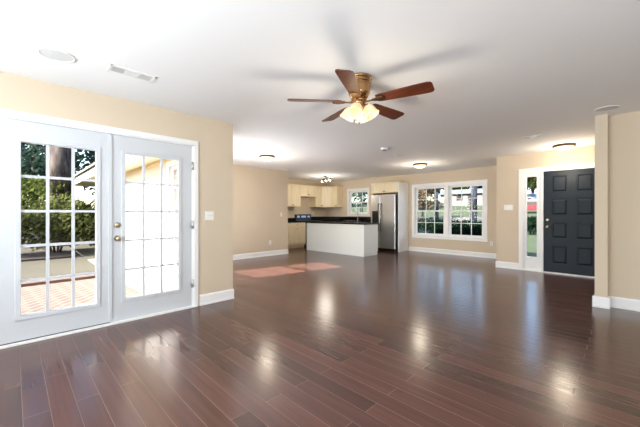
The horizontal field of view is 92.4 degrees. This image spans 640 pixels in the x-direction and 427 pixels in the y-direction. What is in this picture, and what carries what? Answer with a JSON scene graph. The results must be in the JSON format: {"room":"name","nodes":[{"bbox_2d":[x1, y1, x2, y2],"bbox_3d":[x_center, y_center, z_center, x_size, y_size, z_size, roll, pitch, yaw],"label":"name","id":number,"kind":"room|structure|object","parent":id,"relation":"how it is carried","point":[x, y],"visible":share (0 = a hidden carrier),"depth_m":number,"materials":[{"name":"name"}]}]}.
{"room":"empty living room","nodes":[
{"label":"empty living room","id":0,"kind":"room"},
{"bbox_2d":[70,162,94,177],"bbox_3d":[-2.595,-1.860,10.168,10.050,1.320,7.890,0,0,45],"label":"roof wing","id":1,"kind":"structure","parent":0,"point":[92,165],"depth_m":8.68},
{"bbox_2d":[0,72,232,305],"bbox_3d":[-2.857,-0.030,2.722,0.150,2.420,4.510,0,0,45],"label":"wall","id":2,"kind":"structure","parent":0,"point":[214,138],"depth_m":3.92,"materials":[{"name":"paint"}]},
{"bbox_2d":[0,117,111,345],"bbox_3d":[-2.542,0.157,2.974,0.882,2.003,0.070,0,0,-44],"label":"door","id":3,"kind":"structure","parent":2,"relation":"in","point":[15,327],"depth_m":2.91,"materials":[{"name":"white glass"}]},
{"bbox_2d":[0,305,196,348],"bbox_3d":[-2.264,1.169,3.293,0.180,0.022,1.835,0,0,45],"label":"trim","id":4,"kind":"structure","parent":2,"relation":"attached to","point":[191,306],"depth_m":3.12,"materials":[{"name":"white wood"}]},
{"bbox_2d":[0,108,197,305],"bbox_3d":[-2.269,0.132,3.298,0.168,2.097,1.879,0,0,45],"label":"trim","id":5,"kind":"structure","parent":2,"relation":"attached to","point":[6,113],"depth_m":3.53,"materials":[{"name":"white wood"}]},
{"bbox_2d":[110,134,193,321],"bbox_3d":[-1.910,0.155,3.566,0.120,2.001,0.869,0,0,45],"label":"door","id":6,"kind":"structure","parent":2,"relation":"in","point":[123,307],"depth_m":3.51,"materials":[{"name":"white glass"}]},
{"bbox_2d":[205,211,213,219],"bbox_3d":[-1.444,0.030,4.018,0.016,0.114,0.116,0,0,45],"label":"light switch","id":7,"kind":"object","parent":2,"relation":"attached to","point":[209,215],"visible":1,"depth_m":4.02,"materials":[{"name":"white plastic"}]},
{"bbox_2d":[200,289,233,305],"bbox_3d":[-2.739,1.113,2.718,0.022,0.135,4.370,0,0,45],"label":"baseboard","id":8,"kind":"structure","parent":2,"relation":"attached to","point":[219,296],"depth_m":4.08,"materials":[{"name":"white wood"}]},
{"bbox_2d":[76,156,159,185],"bbox_3d":[-3.723,-1.040,9.033,9.960,0.040,4.490,0,0,45],"label":"soffit","id":9,"kind":"structure","parent":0,"point":[136,162],"depth_m":6.39,"materials":[{"name":"beige paint"}]},
{"bbox_2d":[126,163,176,286],"bbox_3d":[-1.225,0.070,9.003,6.535,2.620,7.000,0,0,45],"label":"wall","id":10,"kind":"structure","parent":0,"point":[152,175],"depth_m":6.36,"materials":[{"name":"white paint"}]},
{"bbox_2d":[75,155,135,186],"bbox_3d":[-3.744,-1.095,9.033,9.990,0.210,4.520,0,0,45],"label":"trim","id":11,"kind":"structure","parent":10,"relation":"attached to","point":[90,173],"depth_m":8.51,"materials":[{"name":"white"}]},
{"bbox_2d":[126,159,171,175],"bbox_3d":[-3.733,-0.980,6.555,6.450,0.080,0.030,0,0,45],"label":"trim","id":12,"kind":"structure","parent":10,"relation":"attached to","point":[156,163],"depth_m":6.34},
{"bbox_2d":[176,169,176,244],"bbox_3d":[-2.450,-0.030,5.484,3.180,2.420,0.030,0,0,45],"label":"wall","id":13,"kind":"structure","parent":0,"point":[176,169],"depth_m":5.69,"materials":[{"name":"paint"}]},
{"bbox_2d":[166,160,176,254],"bbox_3d":[-2.345,-0.110,5.305,1.160,1.660,0.204,0,0,45],"label":"window","id":14,"kind":"structure","parent":13,"relation":"in","point":[173,162],"depth_m":5.59,"materials":[{"name":"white glass"}]},
{"bbox_2d":[233,165,287,254],"bbox_3d":[-2.786,-0.030,8.351,1.650,2.420,3.550,0,0,45],"label":"wall","id":15,"kind":"structure","parent":0,"point":[260,195],"depth_m":8.33,"materials":[{"name":"paint"}]},
{"bbox_2d":[233,249,288,259],"bbox_3d":[-2.191,1.113,7.764,0.022,0.135,3.562,0,0,45],"label":"baseboard","id":16,"kind":"structure","parent":15,"relation":"attached to","point":[285,251],"depth_m":8.31,"materials":[{"name":"white wood"}]},
{"bbox_2d":[288,179,325,217],"bbox_3d":[-0.880,-0.030,11.317,0.150,2.420,3.340,0,0,45],"label":"wall","id":17,"kind":"structure","parent":0,"point":[304,209],"depth_m":11.58,"materials":[{"name":"paint"}]},
{"bbox_2d":[288,184,300,206],"bbox_3d":[-1.055,-0.632,10.767,0.374,0.785,0.733,0,0,45],"label":"upper cabinet","id":18,"kind":"object","parent":17,"relation":"attached to","point":[294,190],"visible":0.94,"depth_m":10.72,"materials":[{"name":"brown wood"}]},
{"bbox_2d":[301,185,315,196],"bbox_3d":[-0.533,-0.823,11.288,0.374,0.405,0.738,0,0,45],"label":"upper cabinet","id":19,"kind":"object","parent":17,"relation":"attached to","point":[306,190],"visible":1,"depth_m":11.18,"materials":[{"name":"brown wood"}]},
{"bbox_2d":[309,186,321,206],"bbox_3d":[-0.160,-0.632,11.661,0.374,0.785,0.313,0,0,45],"label":"upper cabinet","id":20,"kind":"object","parent":17,"relation":"attached to","point":[316,201],"visible":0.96,"depth_m":11.56,"materials":[{"name":"brown wood"}]},
{"bbox_2d":[322,186,330,207],"bbox_3d":[0.247,-0.632,11.903,0.616,0.785,0.618,0,0,45],"label":"upper cabinet","id":21,"kind":"object","parent":17,"relation":"attached to","point":[326,190],"visible":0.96,"depth_m":11.66,"materials":[{"name":"brown wood"}]},
{"bbox_2d":[0,247,639,426],"bbox_3d":[0.124,1.240,4.614,11.050,0.120,11.400,0,0,45],"label":"floor","id":22,"kind":"structure","parent":0,"point":[305,338],"depth_m":2.52,"materials":[{"name":"brown wood"}]},
{"bbox_2d":[288,222,305,248],"bbox_3d":[-0.981,0.743,10.650,0.643,0.875,0.774,0,0,45],"label":"base cabinet","id":23,"kind":"object","parent":22,"relation":"on","point":[296,231],"visible":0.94,"depth_m":10.45,"materials":[{"name":"brown wood"}]},
{"bbox_2d":[288,218,305,222],"bbox_3d":[-1.072,0.233,10.567,0.640,0.145,1.028,0,0,45],"label":"countertop","id":24,"kind":"structure","parent":23,"relation":"on","point":[290,220],"depth_m":10.60,"materials":[{"name":"black stone"}]},
{"bbox_2d":[295,214,316,246],"bbox_3d":[-0.414,0.605,11.181,0.678,1.150,0.764,0,0,45],"label":"range","id":25,"kind":"object","parent":22,"relation":"on","point":[298,217],"visible":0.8,"depth_m":11.27,"materials":[{"name":"black metal"}]},
{"bbox_2d":[304,221,310,246],"bbox_3d":[-0.414,0.730,11.181,0.678,0.900,0.764,0,0,45],"label":"oven","id":26,"kind":"object","parent":25,"relation":"in","point":[305,245],"depth_m":10.73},
{"bbox_2d":[307,223,377,256],"bbox_3d":[0.615,0.743,9.390,2.310,0.875,0.670,0,0,45],"label":"kitchen island","id":27,"kind":"object","parent":22,"relation":"on","point":[346,239],"visible":0.89,"depth_m":8.84,"materials":[{"name":"paint"}]},
{"bbox_2d":[305,221,378,224],"bbox_3d":[0.608,0.285,9.401,2.385,0.040,0.725,0,0,45],"label":"island countertop","id":28,"kind":"structure","parent":27,"relation":"on","point":[325,222],"depth_m":9.04,"materials":[{"name":"black stone"}]},
{"bbox_2d":[371,194,397,251],"bbox_3d":[2.179,0.292,9.854,0.885,1.775,0.743,0,0,45],"label":"refrigerator","id":29,"kind":"object","parent":22,"relation":"on","point":[384,208],"visible":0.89,"depth_m":9.53,"materials":[{"name":"metal"}]},
{"bbox_2d":[371,181,408,251],"bbox_3d":[2.239,0.100,9.908,1.035,2.160,0.614,0,0,45],"label":"tall cabinet","id":30,"kind":"object","parent":22,"relation":"on","point":[400,188],"visible":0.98,"depth_m":9.57,"materials":[{"name":"beige wood"}]},
{"bbox_3d":[0.372,0.742,11.754,0.995,0.875,0.644,0,0,45],"label":"base cabinet","id":31,"kind":"object","parent":22,"relation":"on","visible":0},
{"bbox_2d":[311,216,370,222],"bbox_3d":[0.856,0.212,11.095,2.620,0.185,0.898,0,0,45],"label":"countertop","id":32,"kind":"structure","parent":31,"relation":"on","point":[326,218],"depth_m":11.58,"materials":[{"name":"black stone"}]},
{"bbox_2d":[0,0,639,182],"bbox_3d":[0.124,-1.310,4.614,11.050,0.140,11.400,0,0,45],"label":"ceiling","id":33,"kind":"structure","parent":0,"point":[501,73],"depth_m":2.57,"materials":[{"name":"white paint"}]},
{"bbox_2d":[36,47,75,62],"bbox_3d":[-2.058,-1.236,2.402,0.236,0.009,0.236,0,0,45],"label":"ceiling speaker","id":34,"kind":"object","parent":33,"relation":"attached to","point":[54,54],"visible":1,"depth_m":2.39,"materials":[{"name":"white plastic"}]},
{"bbox_2d":[40,49,72,61],"bbox_3d":[-2.058,-1.234,2.402,0.200,0.003,0.200,0,0,45],"label":"grille","id":35,"kind":"object","parent":34,"relation":"attached to","point":[57,55],"depth_m":2.40,"materials":[{"name":"white metal"}]},
{"bbox_2d":[106,64,156,82],"bbox_3d":[-1.662,-1.236,2.722,0.360,0.008,0.160,0,0,-45],"label":"ceiling vent","id":36,"kind":"object","parent":33,"relation":"in","point":[116,69],"visible":1,"depth_m":2.71,"materials":[{"name":"white plastic"}]},
{"bbox_2d":[259,155,274,160],"bbox_3d":[-1.143,-1.179,6.620,0.339,0.121,0.339,0,0,45],"label":"flush ceiling light","id":37,"kind":"object","parent":33,"relation":"attached to","point":[263,157],"visible":1,"depth_m":6.52,"materials":[{"name":"white glass"}]},
{"bbox_2d":[287,69,434,123],"bbox_3d":[0.383,-1.029,2.825,1.276,0.422,1.250,0,0,45],"label":"ceiling fan","id":38,"kind":"object","parent":33,"relation":"hanging from","point":[357,85],"visible":1,"depth_m":2.72,"materials":[{"name":"brown wood"}]},
{"bbox_2d":[413,163,426,167],"bbox_3d":[2.505,-1.179,7.691,0.339,0.121,0.339,0,0,45],"label":"flush ceiling light","id":39,"kind":"object","parent":33,"relation":"attached to","point":[417,165],"visible":1,"depth_m":7.58,"materials":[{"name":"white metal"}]},
{"bbox_2d":[522,134,545,138],"bbox_3d":[3.437,-1.236,4.931,0.300,0.008,0.150,0,0,45],"label":"ceiling vent","id":40,"kind":"object","parent":33,"relation":"in","point":[540,135],"visible":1,"depth_m":4.92,"materials":[{"name":"white plastic"}]},
{"bbox_2d":[552,143,575,151],"bbox_3d":[4.417,-1.179,5.557,0.339,0.121,0.339,0,0,45],"label":"flush ceiling light","id":41,"kind":"object","parent":33,"relation":"attached to","point":[564,147],"visible":1,"depth_m":5.46,"materials":[{"name":"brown glass"}]},
{"bbox_2d":[594,105,620,111],"bbox_3d":[3.389,-1.236,3.626,0.236,0.009,0.236,0,0,45],"label":"ceiling speaker","id":42,"kind":"object","parent":33,"relation":"attached to","point":[611,107],"visible":1,"depth_m":3.61,"materials":[{"name":"white plastic"}]},
{"bbox_2d":[326,166,495,253],"bbox_3d":[2.659,-0.030,10.034,6.670,2.420,0.150,0,0,45],"label":"wall","id":43,"kind":"structure","parent":0,"point":[482,173],"depth_m":9.06,"materials":[{"name":"paint"}]},
{"bbox_2d":[331,186,342,206],"bbox_3d":[0.651,-0.632,11.668,0.300,0.785,0.378,0,0,45],"label":"upper cabinet","id":44,"kind":"object","parent":43,"relation":"attached to","point":[336,191],"visible":1,"depth_m":11.57,"materials":[{"name":"brown wood"}]},
{"bbox_2d":[347,188,369,215],"bbox_3d":[1.419,-0.410,11.227,1.020,1.010,0.155,0,0,45],"label":"window","id":45,"kind":"structure","parent":43,"relation":"in","point":[357,190],"depth_m":11.19,"materials":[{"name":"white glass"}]},
{"bbox_2d":[412,179,487,241],"bbox_3d":[3.714,-0.075,8.954,2.180,1.660,0.185,0,0,45],"label":"window","id":46,"kind":"structure","parent":43,"relation":"in","point":[447,234],"depth_m":8.88,"materials":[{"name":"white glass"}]},
{"bbox_2d":[409,246,495,258],"bbox_3d":[3.835,1.113,8.736,2.870,0.135,0.022,0,0,45],"label":"baseboard","id":47,"kind":"structure","parent":43,"relation":"attached to","point":[418,249],"depth_m":8.74,"materials":[{"name":"white wood"}]},
{"bbox_2d":[496,146,594,262],"bbox_3d":[5.027,-0.030,6.583,1.860,2.420,1.380,0,0,45],"label":"wall","id":48,"kind":"structure","parent":0,"point":[507,167],"depth_m":6.52,"materials":[{"name":"paint"}]},
{"bbox_2d":[495,261,518,269],"bbox_3d":[4.017,1.113,6.602,0.435,0.135,0.022,0,0,45],"label":"baseboard","id":49,"kind":"structure","parent":48,"relation":"attached to","point":[509,265],"depth_m":6.59,"materials":[{"name":"white wood"}]},
{"bbox_2d":[504,205,512,209],"bbox_3d":[4.039,-0.130,6.585,0.162,0.114,0.016,0,0,45],"label":"light switch","id":50,"kind":"object","parent":48,"relation":"attached to","point":[506,207],"visible":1,"depth_m":6.58,"materials":[{"name":"white plastic"}]},
{"bbox_2d":[524,172,540,270],"bbox_3d":[4.378,0.159,6.319,0.295,1.998,0.052,0,0,45],"label":"window","id":51,"kind":"structure","parent":48,"relation":"in","point":[531,263],"depth_m":6.27,"materials":[{"name":"white wood"}]},
{"bbox_2d":[519,163,594,270],"bbox_3d":[4.694,0.125,6.034,1.325,2.110,0.168,0,0,45],"label":"trim","id":52,"kind":"structure","parent":48,"relation":"attached to","point":[542,170],"depth_m":6.19,"materials":[{"name":"white wood"}]},
{"bbox_2d":[522,269,594,277],"bbox_3d":[4.718,1.169,6.009,1.255,0.022,0.170,0,0,45],"label":"trim","id":53,"kind":"structure","parent":48,"relation":"attached to","point":[522,269],"depth_m":5.96,"materials":[{"name":"white wood"}]},
{"bbox_2d":[544,168,594,276],"bbox_3d":[4.792,0.159,5.835,0.891,1.994,0.110,0,0,45],"label":"door","id":54,"kind":"structure","parent":48,"relation":"in","point":[569,195],"depth_m":5.86,"materials":[{"name":"black wood"}]},
{"bbox_2d":[595,114,607,297],"bbox_3d":[4.342,-0.030,4.667,0.120,2.420,2.300,0,0,45],"label":"wall column","id":55,"kind":"structure","parent":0,"point":[601,121],"depth_m":3.85,"materials":[{"name":"paint"}]},
{"bbox_2d":[608,111,639,299],"bbox_3d":[4.607,-0.030,3.065,2.520,2.420,0.150,0,0,45],"label":"wall","id":56,"kind":"structure","parent":0,"point":[623,129],"depth_m":3.80,"materials":[{"name":"paint"}]},
{"bbox_2d":[592,294,639,311],"bbox_3d":[5.164,1.113,3.829,2.512,0.135,2.322,0,0,45],"label":"baseboard","id":57,"kind":"structure","parent":56,"relation":"attached to","point":[611,301],"depth_m":3.81,"materials":[{"name":"white wood"}]},
{"label":"outside","id":58,"kind":"structure","parent":0,"visible":0},
{"bbox_2d":[352,200,536,256],"bbox_3d":[52.701,-3.170,80.985,220.000,9.300,170.940,0,0,45],"label":"ground","id":59,"kind":"structure","parent":58,"point":[531,239],"depth_m":38.88,"materials":[{"name":"green plant"}]},
{"bbox_2d":[352,192,366,211],"bbox_3d":[3.955,-3.256,29.657,6.530,9.304,7.189,0,0,45],"label":"tree","id":60,"kind":"object","parent":59,"relation":"on","point":[359,194],"visible":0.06,"depth_m":29.87,"materials":[{"name":"green plant"}]},
{"bbox_2d":[418,189,439,221],"bbox_3d":[10.547,-1.530,31.901,4.300,5.323,4.074,0,0,-29],"label":"tree","id":61,"kind":"object","parent":59,"relation":"on","point":[422,192],"visible":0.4,"depth_m":31.27,"materials":[{"name":"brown plant"}]},
{"bbox_2d":[435,188,438,221],"bbox_3d":[8.735,-3.497,23.006,5.026,9.955,5.094,0,0,-7],"label":"tree","id":62,"kind":"object","parent":59,"relation":"on","point":[436,189],"visible":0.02,"depth_m":22.95,"materials":[{"name":"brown plant"}]},
{"bbox_2d":[428,225,465,234],"bbox_3d":[4.438,0.928,10.825,1.586,1.140,1.161,0,0,45],"label":"shrub","id":63,"kind":"object","parent":59,"relation":"on","point":[440,230],"visible":0.1,"depth_m":10.75,"materials":[{"name":"green plant"}]},
{"bbox_2d":[418,217,481,232],"bbox_3d":[7.611,0.774,17.401,5.215,1.154,1.566,0,0,45],"label":"hedge","id":64,"kind":"object","parent":59,"relation":"on","point":[431,227],"visible":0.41,"depth_m":17.88,"materials":[{"name":"green plant"}]},
{"bbox_2d":[439,188,481,205],"bbox_3d":[33.305,-2.970,64.276,13.400,4.500,11.400,0,0,45],"label":"neighbor house","id":65,"kind":"structure","parent":59,"relation":"on","point":[466,193],"depth_m":62.23,"materials":[{"name":"white"}]},
{"bbox_2d":[452,186,481,189],"bbox_3d":[36.944,-8.825,74.187,12.594,13.291,11.397,0,0,30],"label":"tree","id":66,"kind":"object","parent":59,"relation":"on","point":[453,188],"visible":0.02,"depth_m":72.97,"materials":[{"name":"green plant"}]},
{"bbox_2d":[456,224,481,235],"bbox_3d":[5.108,0.897,10.093,1.165,1.170,1.262,0,0,45],"label":"shrub","id":67,"kind":"object","parent":59,"relation":"on","point":[477,230],"visible":0.19,"depth_m":10.05,"materials":[{"name":"green plant"}]},
{"bbox_2d":[470,186,476,221],"bbox_3d":[9.098,-3.841,18.116,6.309,10.872,5.658,0,0,45],"label":"tree","id":68,"kind":"object","parent":59,"relation":"on","point":[474,188],"visible":0.02,"depth_m":18.01,"materials":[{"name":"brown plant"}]},
{"bbox_2d":[527,215,536,234],"bbox_3d":[12.185,0.608,17.566,1.220,1.237,1.295,0,0,45],"label":"clipped shrub","id":69,"kind":"object","parent":59,"relation":"on","point":[531,221],"visible":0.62,"depth_m":17.34,"materials":[{"name":"green plant"}]},
{"bbox_2d":[527,177,536,192],"bbox_3d":[48.822,-9.215,69.497,12.594,13.291,11.397,0,0,0],"label":"tree","id":70,"kind":"object","parent":59,"relation":"on","point":[533,180],"visible":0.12,"depth_m":67.26,"materials":[{"name":"green plant"}]},
{"bbox_2d":[527,201,536,209],"bbox_3d":[25.388,-0.767,36.838,4.493,1.446,1.800,0,0,36],"label":"parked car","id":71,"kind":"object","parent":59,"relation":"on","point":[531,205],"visible":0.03,"depth_m":36.11,"materials":[{"name":"red paint"}]},
{"bbox_2d":[527,193,536,199],"bbox_3d":[45.045,-3.412,65.263,4.993,1.746,1.800,0,0,45],"label":"parked car","id":72,"kind":"object","parent":59,"relation":"on","point":[533,195],"visible":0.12,"depth_m":64.47,"materials":[{"name":"blue paint"}]},
{"bbox_2d":[527,197,536,200],"bbox_3d":[33.096,-1.879,48.929,4.393,1.396,1.800,0,0,39],"label":"parked car","id":73,"kind":"object","parent":59,"relation":"on","point":[528,198],"visible":0.06,"depth_m":47.98,"materials":[{"name":"white paint"}]},
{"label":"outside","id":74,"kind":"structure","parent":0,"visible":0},
{"bbox_2d":[21,278,141,314],"bbox_3d":[-6.367,1.330,1.743,3.430,0.100,9.460,0,0,45],"label":"patio","id":75,"kind":"structure","parent":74,"point":[33,298],"depth_m":4.85,"materials":[{"name":"beige brick"}]},
{"bbox_2d":[21,274,94,286],"bbox_3d":[-7.640,1.305,3.016,0.170,0.150,9.460,0,0,45],"label":"edging","id":76,"kind":"object","parent":75,"relation":"attached to","point":[24,284],"depth_m":5.69,"materials":[{"name":"wood"}]},
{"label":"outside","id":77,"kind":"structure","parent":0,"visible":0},
{"bbox_2d":[88,259,176,293],"bbox_3d":[-3.907,1.323,6.360,6.480,0.115,0.550,0,0,45],"label":"walkway","id":78,"kind":"structure","parent":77,"point":[133,277],"depth_m":5.63,"materials":[{"name":"concrete"}]},
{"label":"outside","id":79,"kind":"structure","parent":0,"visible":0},
{"bbox_2d":[21,249,70,261],"bbox_3d":[-12.091,1.245,6.576,4.000,0.070,10.200,0,0,45],"label":"bed","id":80,"kind":"object","parent":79,"point":[37,255],"visible":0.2,"depth_m":8.85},
{"bbox_2d":[21,205,27,234],"bbox_3d":[-9.363,0.226,8.251,2.115,2.128,2.364,0,0,45],"label":"shrub","id":81,"kind":"object","parent":80,"relation":"on","point":[22,207],"visible":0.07,"depth_m":8.85,"materials":[{"name":"green plant"}]},
{"bbox_2d":[21,193,94,252],"bbox_3d":[-8.154,0.322,9.635,1.949,1.936,2.070,0,0,-31],"label":"shrub","id":82,"kind":"object","parent":80,"relation":"on","point":[58,221],"visible":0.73,"depth_m":9.35,"materials":[{"name":"green plant"}]},
{"bbox_2d":[49,146,75,250],"bbox_3d":[-9.698,-5.595,11.519,7.404,14.177,5.746,0,0,25],"label":"pine tree","id":83,"kind":"object","parent":80,"relation":"on","point":[59,157],"visible":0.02,"depth_m":11.22,"materials":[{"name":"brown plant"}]},
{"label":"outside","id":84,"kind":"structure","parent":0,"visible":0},
{"bbox_2d":[21,219,94,279],"bbox_3d":[-51.484,0.490,17.543,82.380,1.620,72.000,0,0,45],"label":"lawn","id":85,"kind":"structure","parent":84,"point":[29,269],"depth_m":7.73,"materials":[{"name":"beige concrete"}]},
{"bbox_2d":[21,172,70,244],"bbox_3d":[-10.846,-0.089,10.916,3.025,2.758,3.090,0,0,45],"label":"shrub","id":86,"kind":"object","parent":85,"relation":"on","point":[33,182],"visible":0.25,"depth_m":10.88,"materials":[{"name":"green plant"}]},
{"bbox_2d":[21,142,78,197],"bbox_3d":[-24.755,-5.085,26.111,7.023,12.228,7.317,0,0,-37],"label":"tree","id":87,"kind":"object","parent":85,"relation":"on","point":[22,144],"visible":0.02,"depth_m":25.41,"materials":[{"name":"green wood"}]},
{"bbox_2d":[21,143,84,196],"bbox_3d":[-17.331,-4.133,18.062,5.853,10.633,6.098,0,0,-37],"label":"tree","id":88,"kind":"object","parent":85,"relation":"on","point":[37,164],"visible":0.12,"depth_m":17.54,"materials":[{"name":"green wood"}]},
{"bbox_2d":[65,199,94,245],"bbox_3d":[-8.030,0.373,11.081,1.860,1.838,2.737,0,0,-19],"label":"shrub","id":89,"kind":"object","parent":85,"relation":"on","point":[92,237],"visible":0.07,"depth_m":10.29,"materials":[{"name":"green plant"}]},
{"bbox_2d":[76,149,94,195],"bbox_3d":[-11.119,-2.880,17.426,5.488,7.975,5.268,0,0,-17],"label":"tree","id":90,"kind":"object","parent":85,"relation":"on","point":[91,154],"visible":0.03,"depth_m":15.71,"materials":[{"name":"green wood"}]},
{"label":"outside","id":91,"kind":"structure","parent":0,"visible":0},
{"bbox_2d":[418,217,527,220],"bbox_3d":[9.546,0.567,37.830,200.000,0.333,5.000,0,0,45],"label":"street","id":92,"kind":"structure","parent":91,"point":[455,218],"depth_m":33.19,"materials":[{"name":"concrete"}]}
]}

